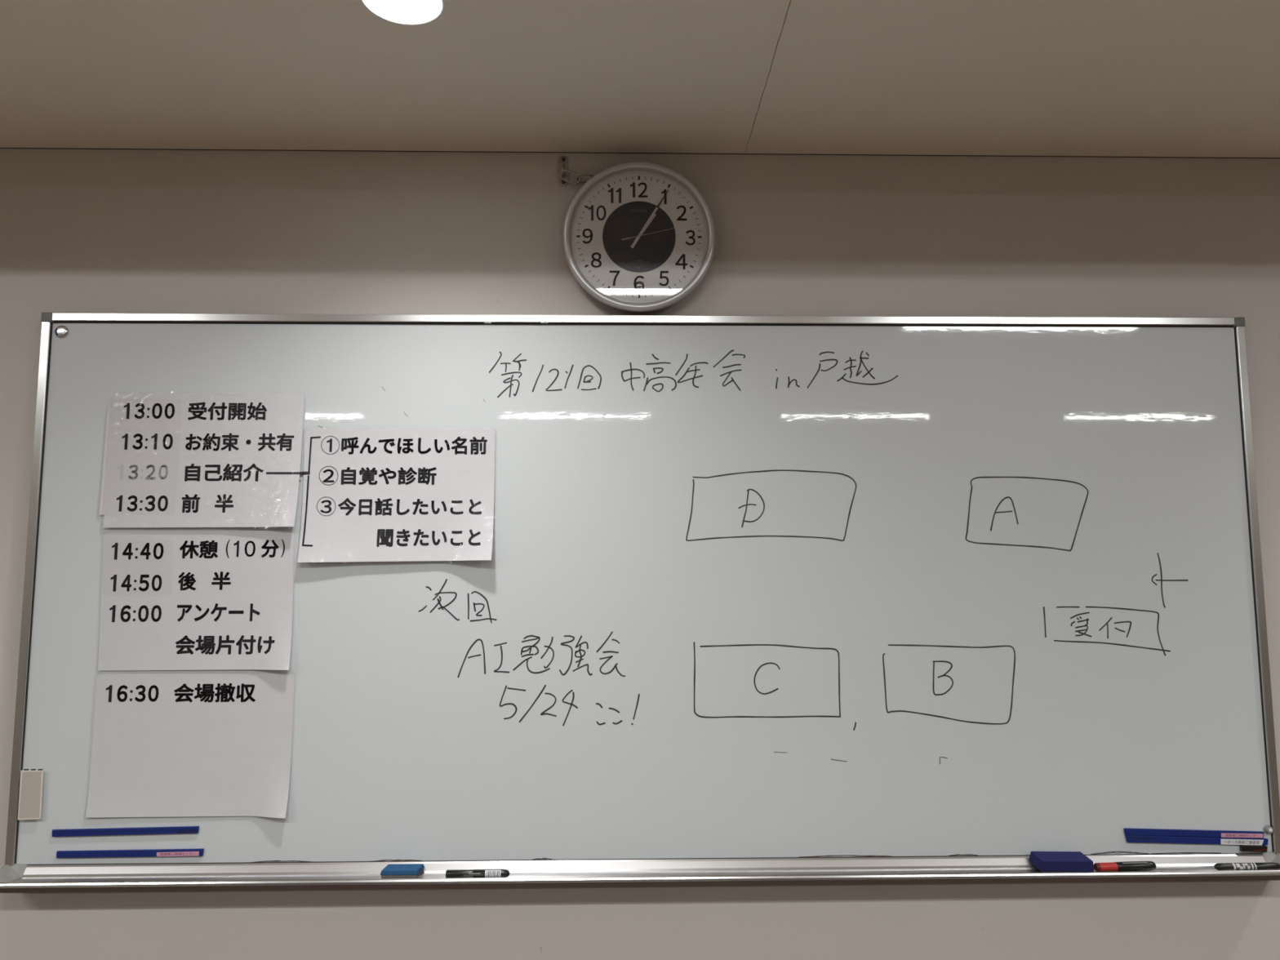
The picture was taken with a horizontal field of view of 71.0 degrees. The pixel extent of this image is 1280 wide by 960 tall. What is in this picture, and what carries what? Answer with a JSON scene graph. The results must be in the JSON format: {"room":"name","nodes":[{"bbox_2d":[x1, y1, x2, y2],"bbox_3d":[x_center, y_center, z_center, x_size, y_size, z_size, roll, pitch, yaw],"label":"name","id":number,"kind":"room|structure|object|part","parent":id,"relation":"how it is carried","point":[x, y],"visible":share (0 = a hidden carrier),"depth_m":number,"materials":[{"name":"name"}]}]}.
{"room":"meeting room","nodes":[
{"label":"meeting room","id":0,"kind":"room"},
{"bbox_2d":[0,148,1279,959],"bbox_3d":[0.656,0.261,2.018,9.400,2.900,0.121,0,-6,-1],"label":"wall","id":1,"kind":"structure","parent":0,"point":[82,231],"depth_m":2.01,"materials":[{"name":"paint"}]},
{"bbox_2d":[558,155,568,186],"bbox_3d":[-0.174,-0.704,2.033,0.024,0.072,0.017,0,-6,-1],"label":"wall bracket","id":2,"kind":"object","parent":1,"relation":"attached to","point":[562,160],"visible":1,"depth_m":2.04,"materials":[{"name":"silver metal"}]},
{"bbox_2d":[560,168,593,184],"bbox_3d":[-0.126,-0.685,2.029,0.111,0.032,0.019,0,-6,-1],"label":"chain","id":3,"kind":"object","parent":2,"relation":"hanging from","point":[564,170],"visible":0.59,"depth_m":2.02,"materials":[{"name":"silver metal"}]},
{"bbox_2d":[562,161,715,311],"bbox_3d":[-0.002,-0.538,2.000,0.339,0.339,0.050,0,-5,-1],"label":"wall clock","id":4,"kind":"object","parent":1,"relation":"attached to","point":[637,236],"visible":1,"depth_m":1.99,"materials":[{"name":"grey plastic"}]},
{"bbox_2d":[0,312,1279,893],"bbox_3d":[0.028,0.229,1.908,2.656,1.197,0.077,0,-6,-1],"label":"whiteboard","id":5,"kind":"object","parent":1,"relation":"attached to","point":[758,600],"visible":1,"depth_m":1.92,"materials":[{"name":"white ceramic"}]},
{"bbox_2d":[17,768,43,820],"bbox_3d":[-1.252,0.646,1.844,0.047,0.102,0.003,0,-6,-1],"label":"holder","id":6,"kind":"object","parent":5,"relation":"attached to","point":[30,797],"visible":1,"depth_m":1.84,"materials":[{"name":"white plastic"}]},
{"bbox_2d":[54,325,68,337],"bbox_3d":[-1.260,-0.323,1.953,0.028,0.028,0.005,0,-6,-1],"label":"magnet","id":7,"kind":"object","parent":5,"relation":"attached to","point":[61,331],"visible":1,"depth_m":1.95,"materials":[{"name":"silver metal"}]},
{"bbox_2d":[52,826,199,836],"bbox_3d":[-1.059,0.724,1.847,0.297,0.018,0.006,0,-6,-1],"label":"bar","id":8,"kind":"object","parent":5,"relation":"attached to","point":[178,829],"visible":1,"depth_m":1.84,"materials":[{"name":"blue plastic"}]},
{"bbox_2d":[56,848,204,857],"bbox_3d":[-1.047,0.767,1.843,0.297,0.015,0.006,0,-6,-1],"label":"bar","id":9,"kind":"object","parent":5,"relation":"attached to","point":[148,852],"visible":1,"depth_m":1.84,"materials":[{"name":"blue plastic"}]},
{"bbox_2d":[85,673,294,817],"bbox_3d":[-0.934,0.550,1.859,0.423,0.299,0.024,0,-6,-1],"label":"paper sheet","id":10,"kind":"object","parent":5,"relation":"attached to","point":[183,744],"visible":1,"depth_m":1.87,"materials":[{"name":"white paper"}]},
{"bbox_2d":[97,529,293,671],"bbox_3d":[-0.938,0.252,1.890,0.419,0.303,0.022,0,-6,-1],"label":"paper sheet","id":11,"kind":"object","parent":5,"relation":"attached to","point":[216,600],"visible":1,"depth_m":1.90,"materials":[{"name":"white paper"}]},
{"bbox_2d":[99,393,304,527],"bbox_3d":[-0.937,-0.044,1.915,0.427,0.300,0.024,0,-6,-1],"label":"paper sheet","id":12,"kind":"object","parent":5,"relation":"attached to","point":[171,460],"visible":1,"depth_m":1.93,"materials":[{"name":"white paper"}]},
{"bbox_2d":[297,428,495,562],"bbox_3d":[-0.520,0.030,1.914,0.423,0.299,0.036,0,-6,-1],"label":"paper sheet","id":13,"kind":"object","parent":5,"relation":"attached to","point":[370,495],"visible":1,"depth_m":1.93,"materials":[{"name":"white paper"}]},
{"bbox_2d":[380,863,424,878],"bbox_3d":[-0.483,0.795,1.823,0.082,0.021,0.032,0,-6,-1],"label":"eraser","id":14,"kind":"object","parent":5,"relation":"on","point":[405,870],"visible":1,"depth_m":1.81,"materials":[{"name":"blue fabric"}]},
{"bbox_2d":[445,869,509,877],"bbox_3d":[-0.329,0.799,1.819,0.128,0.016,0.016,0,-6,-1],"label":"marker","id":15,"kind":"object","parent":5,"relation":"on","point":[452,873],"visible":1,"depth_m":1.81,"materials":[{"name":"black plastic"}]},
{"bbox_2d":[0,851,1279,888],"bbox_3d":[0.029,0.803,1.848,2.654,0.040,0.075,0,-6,-1],"label":"tray","id":16,"kind":"object","parent":5,"relation":"on","point":[526,869],"depth_m":1.84,"materials":[{"name":"silver metal"}]},
{"bbox_2d":[1028,851,1093,871],"bbox_3d":[0.871,0.789,1.855,0.116,0.033,0.042,0,-6,2],"label":"eraser","id":17,"kind":"object","parent":5,"relation":"on","point":[1045,861],"visible":1,"depth_m":1.84,"materials":[{"name":"blue fabric"}]},
{"bbox_2d":[1093,861,1155,871],"bbox_3d":[1.001,0.797,1.851,0.127,0.018,0.018,0,-6,-3],"label":"marker","id":18,"kind":"object","parent":5,"relation":"on","point":[1128,865],"visible":0.99,"depth_m":1.84,"materials":[{"name":"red plastic"}]},
{"bbox_2d":[1123,827,1263,838],"bbox_3d":[1.169,0.746,1.893,0.297,0.022,0.006,0,-6,-1],"label":"bar","id":19,"kind":"object","parent":5,"relation":"attached to","point":[1127,831],"visible":1,"depth_m":1.89,"materials":[{"name":"blue plastic"}]},
{"bbox_2d":[1124,835,1268,845],"bbox_3d":[1.174,0.759,1.892,0.303,0.023,0.006,0,-6,-1],"label":"bar","id":20,"kind":"object","parent":5,"relation":"attached to","point":[1130,838],"visible":1,"depth_m":1.89,"materials":[{"name":"blue plastic"}]},
{"bbox_2d":[1213,862,1279,870],"bbox_3d":[1.256,0.799,1.854,0.137,0.015,0.015,0,-6,-1],"label":"marker","id":21,"kind":"object","parent":5,"relation":"on","point":[1268,865],"visible":1,"depth_m":1.85,"materials":[{"name":"black plastic"}]},
{"bbox_2d":[1240,844,1267,852],"bbox_3d":[1.294,0.777,1.891,0.056,0.014,0.008,0,-6,-1],"label":"block","id":22,"kind":"object","parent":5,"relation":"attached to","point":[1263,848],"visible":1,"depth_m":1.89,"materials":[{"name":"black plastic"}]},
{"bbox_2d":[1262,824,1273,834],"bbox_3d":[1.329,0.739,1.895,0.018,0.018,0.012,0,-6,-1],"label":"magnet","id":23,"kind":"object","parent":5,"relation":"attached to","point":[1267,828],"visible":1,"depth_m":1.89,"materials":[{"name":"grey plastic"}]},
{"bbox_2d":[0,147,1279,158],"bbox_3d":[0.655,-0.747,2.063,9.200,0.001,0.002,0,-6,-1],"label":"trim","id":24,"kind":"structure","parent":1,"relation":"attached to","point":[0,148],"depth_m":2.05,"materials":[{"name":"grey"}]},
{"bbox_2d":[0,0,1279,157],"bbox_3d":[0.755,-1.453,-2.536,9.400,0.443,9.300,0,-6,-1],"label":"ceiling","id":25,"kind":"structure","parent":0,"point":[1201,78],"depth_m":1.73,"materials":[{"name":"paint"}]},
{"bbox_3d":[-0.657,-0.811,1.469,1.820,0.010,1.140,0,-6,-1],"label":"panel","id":26,"kind":"part","parent":25,"relation":"part of","materials":[{"name":"paint"}]},
{"bbox_2d":[359,0,446,26],"bbox_3d":[-0.398,-0.840,1.504,0.145,0.077,0.145,0,-6,-1],"label":"recessed light","id":27,"kind":"object","parent":25,"relation":"in","point":[403,12],"visible":1,"depth_m":1.56,"materials":[{"name":"white plastic"}]},
{"bbox_3d":[1.163,-0.811,1.508,1.820,0.010,1.140,0,-6,-1],"label":"panel","id":28,"kind":"part","parent":25,"relation":"part of","materials":[{"name":"paint"}]}
]}

